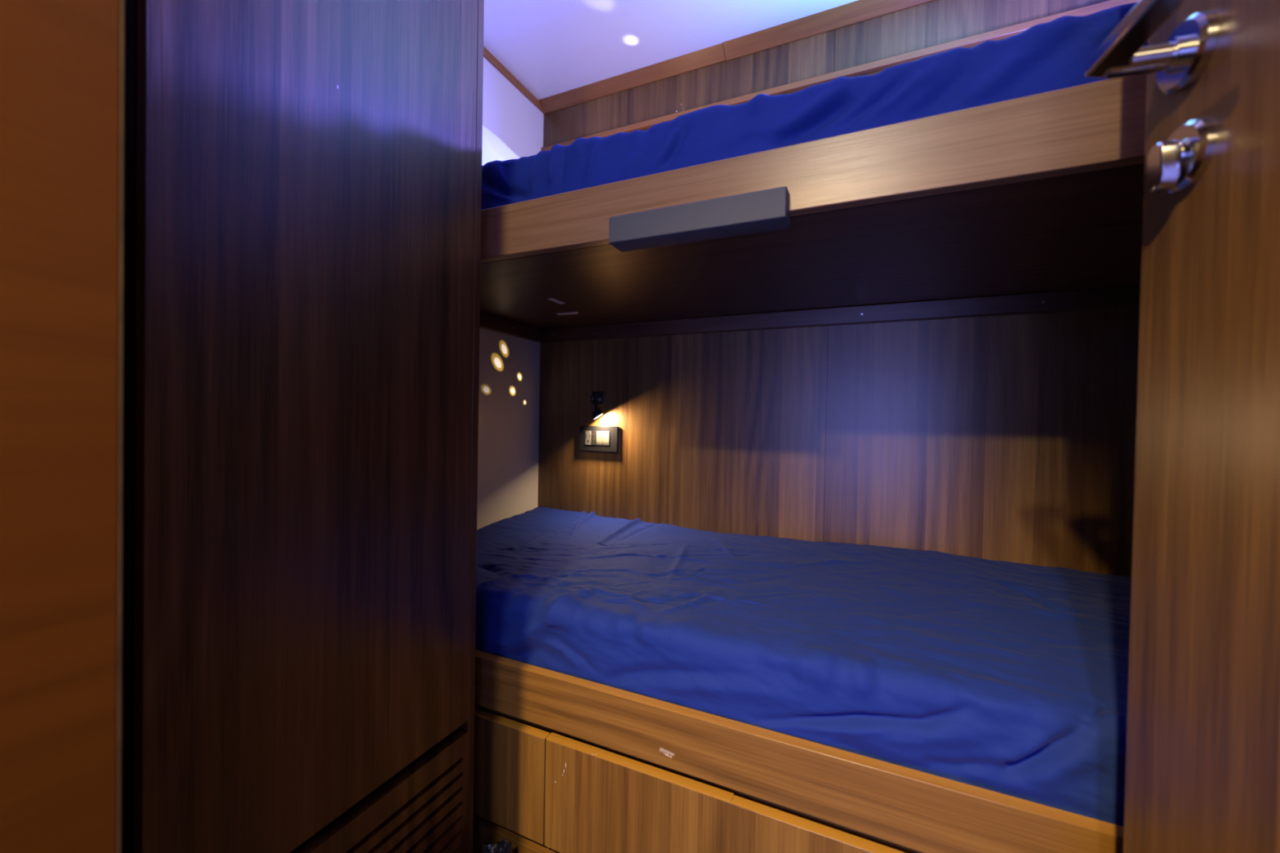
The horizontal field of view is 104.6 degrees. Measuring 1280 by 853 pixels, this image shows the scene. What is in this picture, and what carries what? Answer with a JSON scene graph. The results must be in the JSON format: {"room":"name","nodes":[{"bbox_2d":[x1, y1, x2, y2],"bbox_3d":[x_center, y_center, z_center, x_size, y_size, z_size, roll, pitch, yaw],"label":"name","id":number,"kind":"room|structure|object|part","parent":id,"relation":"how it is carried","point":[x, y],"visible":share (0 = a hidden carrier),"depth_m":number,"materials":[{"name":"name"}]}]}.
{"room":"boat cabin","nodes":[
{"label":"boat cabin","id":0,"kind":"room"},
{"bbox_2d":[476,56,543,529],"bbox_3d":[-0.640,-0.098,1.168,0.030,2.043,1.295,1,1,25],"label":"wall","id":1,"kind":"structure","parent":0,"point":[508,460],"depth_m":1.59,"materials":[{"name":"white paint"}]},
{"bbox_2d":[483,46,543,113],"bbox_3d":[-0.606,-1.107,1.148,0.006,0.024,1.289,1,1,25],"label":"trim","id":2,"kind":"structure","parent":1,"relation":"attached to","point":[493,60],"depth_m":1.57,"materials":[{"name":"brown wood"}]},
{"bbox_2d":[483,0,857,100],"bbox_3d":[-0.062,-1.120,0.046,2.300,0.050,2.941,1,1,25],"label":"ceiling","id":3,"kind":"structure","parent":0,"point":[552,47],"depth_m":1.39,"materials":[{"name":"white paint"}]},
{"bbox_2d":[537,0,1139,577],"bbox_3d":[0.552,-0.079,1.348,2.047,2.043,0.030,1,1,25],"label":"wall","id":4,"kind":"structure","parent":0,"point":[1011,438],"depth_m":1.31,"materials":[{"name":"brown wood"}]},
{"bbox_2d":[589,391,604,419],"bbox_3d":[-0.143,-0.069,1.621,0.061,0.095,0.057,1,1,25],"label":"reading lamp","id":5,"kind":"object","parent":4,"relation":"attached to","point":[597,397],"visible":1,"depth_m":1.62,"materials":[{"name":"black plastic"}]},
{"bbox_3d":[-0.146,-0.069,1.618,0.011,0.051,0.029,1,1,-13],"label":"arm","id":6,"kind":"part","parent":5,"relation":"part of","materials":[{"name":"black plastic"}]},
{"bbox_3d":[-0.131,-0.090,1.627,0.005,0.020,0.024,1,1,25],"label":"bracket arm","id":7,"kind":"part","parent":5,"relation":"part of","materials":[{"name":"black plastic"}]},
{"bbox_2d":[578,425,618,452],"bbox_3d":[-0.139,0.041,1.643,0.146,0.085,0.013,1,1,25],"label":"switch plate","id":8,"kind":"object","parent":4,"relation":"attached to","point":[592,438],"visible":1,"depth_m":1.64,"materials":[{"name":"black plastic"}]},
{"bbox_2d":[585,431,591,444],"bbox_3d":[-0.173,0.038,1.655,0.023,0.047,0.002,1,1,25],"label":"socket","id":9,"kind":"object","parent":8,"relation":"attached to","point":[588,433],"depth_m":1.65,"materials":[{"name":"beige plastic"}]},
{"bbox_2d":[596,431,603,445],"bbox_3d":[-0.133,0.039,1.635,0.023,0.047,0.004,1,1,25],"label":"rocker switch","id":10,"kind":"object","parent":8,"relation":"attached to","point":[599,433],"depth_m":1.63,"materials":[{"name":"white plastic"}]},
{"bbox_2d":[602,431,609,445],"bbox_3d":[-0.111,0.039,1.625,0.023,0.047,0.004,1,1,25],"label":"rocker switch","id":11,"kind":"object","parent":8,"relation":"attached to","point":[606,434],"depth_m":1.62,"materials":[{"name":"white plastic"}]},
{"bbox_2d":[538,43,725,114],"bbox_3d":[-0.050,-1.102,1.582,0.652,0.024,0.040,1,1,25],"label":"trim","id":12,"kind":"structure","parent":4,"relation":"attached to","point":[710,55],"depth_m":1.56,"materials":[{"name":"brown wood"}]},
{"bbox_2d":[480,74,1146,342],"bbox_3d":[0.405,-0.342,1.015,1.986,0.140,0.761,1,1,25],"label":"bunk","id":13,"kind":"object","parent":4,"relation":"attached to","point":[1033,203],"visible":0.86,"depth_m":0.84,"materials":[{"name":"brown wood"}]},
{"bbox_3d":[0.086,-0.319,0.770,0.280,0.047,0.048,1,1,25],"label":"grab handle","id":14,"kind":"part","parent":13,"relation":"part of","materials":[{"name":"grey metal"}]},
{"bbox_3d":[0.411,-0.326,1.029,1.985,0.019,0.664,1,1,25],"label":"panel","id":15,"kind":"part","parent":13,"relation":"part of","materials":[{"name":"brown wood"}]},
{"bbox_2d":[481,1,1147,209],"bbox_3d":[0.410,-0.434,1.019,1.981,0.200,0.648,1,1,25],"label":"mattress","id":16,"kind":"object","parent":13,"relation":"on","point":[1054,55],"visible":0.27,"depth_m":0.74,"materials":[{"name":"blue fabric"}]},
{"bbox_2d":[481,124,519,165],"bbox_3d":[-0.399,-0.699,1.364,0.241,0.279,0.470,1,1,25],"label":"pillow","id":17,"kind":"object","parent":16,"relation":"on","point":[494,148],"visible":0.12,"depth_m":1.29,"materials":[{"name":"white fabric"}]},
{"bbox_2d":[723,0,933,61],"bbox_3d":[0.852,-1.080,1.165,1.332,0.026,0.042,1,1,25],"label":"trim","id":18,"kind":"structure","parent":4,"relation":"attached to","point":[859,11],"depth_m":1.34,"materials":[{"name":"brown wood"}]},
{"bbox_2d":[541,0,1139,151],"bbox_3d":[0.558,-0.943,1.317,1.986,0.018,0.014,1,1,25],"label":"ledge","id":19,"kind":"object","parent":4,"relation":"attached to","point":[1012,30],"depth_m":1.28,"materials":[{"name":"brown wood"}]},
{"bbox_3d":[-0.099,0.973,0.073,2.300,0.050,2.941,1,1,25],"label":"floor","id":20,"kind":"structure","parent":0,"visible":0},
{"bbox_2d":[120,0,484,852],"bbox_3d":[-0.578,-0.091,0.792,0.396,2.038,0.470,1,1,25],"label":"wardrobe","id":21,"kind":"object","parent":20,"relation":"on","point":[302,179],"visible":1,"depth_m":0.64,"materials":[{"name":"brown wood"}]},
{"bbox_3d":[-0.424,0.724,0.716,0.018,0.317,0.454,1,1,25],"label":"vent panel","id":22,"kind":"part","parent":21,"relation":"part of","materials":[{"name":"brown wood"}]},
{"bbox_3d":[-0.317,-0.088,0.922,0.030,2.037,0.016,1,1,25],"label":"corner post","id":23,"kind":"part","parent":21,"relation":"part of","materials":[{"name":"brown wood"}]},
{"bbox_2d":[481,838,512,852],"bbox_3d":[-0.256,0.839,0.883,0.144,0.189,0.125,1,1,25],"label":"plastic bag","id":24,"kind":"object","parent":20,"relation":"on","point":[501,846],"visible":1,"depth_m":0.90,"materials":[{"name":"plastic"}]},
{"bbox_2d":[472,649,1124,852],"bbox_3d":[0.388,0.704,1.030,1.985,0.477,0.690,1,1,25],"label":"bunk","id":25,"kind":"object","parent":20,"relation":"on","point":[563,763],"visible":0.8,"depth_m":0.79,"materials":[{"name":"brown wood"}]},
{"bbox_3d":[-0.413,0.668,1.030,0.528,0.197,0.019,1,1,25],"label":"drawer","id":26,"kind":"part","parent":25,"relation":"part of","materials":[{"name":"brown wood"}]},
{"bbox_3d":[0.260,0.615,0.749,1.985,0.080,0.012,1,1,25],"label":"recess rail","id":27,"kind":"part","parent":25,"relation":"part of","materials":[{"name":"brown wood"}]},
{"bbox_3d":[0.235,0.684,0.732,0.893,0.197,0.019,1,1,25],"label":"drawer","id":28,"kind":"part","parent":25,"relation":"part of","materials":[{"name":"brown wood"}]},
{"bbox_2d":[475,506,1131,826],"bbox_3d":[0.395,0.393,1.029,1.981,0.181,0.681,1,1,25],"label":"mattress","id":29,"kind":"object","parent":25,"relation":"on","point":[1009,678],"visible":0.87,"depth_m":0.84,"materials":[{"name":"blue fabric"}]},
{"bbox_3d":[-0.683,-0.089,0.377,0.615,2.043,0.175,1,1,25],"label":"wall","id":30,"kind":"structure","parent":0,"visible":0},
{"bbox_2d":[0,0,124,852],"bbox_3d":[-0.388,-0.081,0.232,0.042,2.043,0.198,1,1,25],"label":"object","id":31,"kind":"structure","parent":30,"relation":"attached to","point":[62,61],"depth_m":0.29,"materials":[{"name":"brown wood"}]},
{"bbox_3d":[0.602,-0.058,-0.256,0.615,2.043,0.100,1,1,25],"label":"wall","id":32,"kind":"structure","parent":0,"visible":0},
{"bbox_2d":[1084,0,1279,852],"bbox_3d":[0.352,-0.070,0.171,0.103,2.023,0.600,1,1,17],"label":"door","id":33,"kind":"structure","parent":32,"relation":"in","point":[1202,756],"depth_m":0.38,"materials":[{"name":"brown wood"}]},
{"bbox_3d":[0.372,-0.302,0.354,0.028,0.013,0.143,1,1,17],"label":"lever","id":34,"kind":"part","parent":33,"relation":"part of","materials":[{"name":"silver metal"}]}
]}

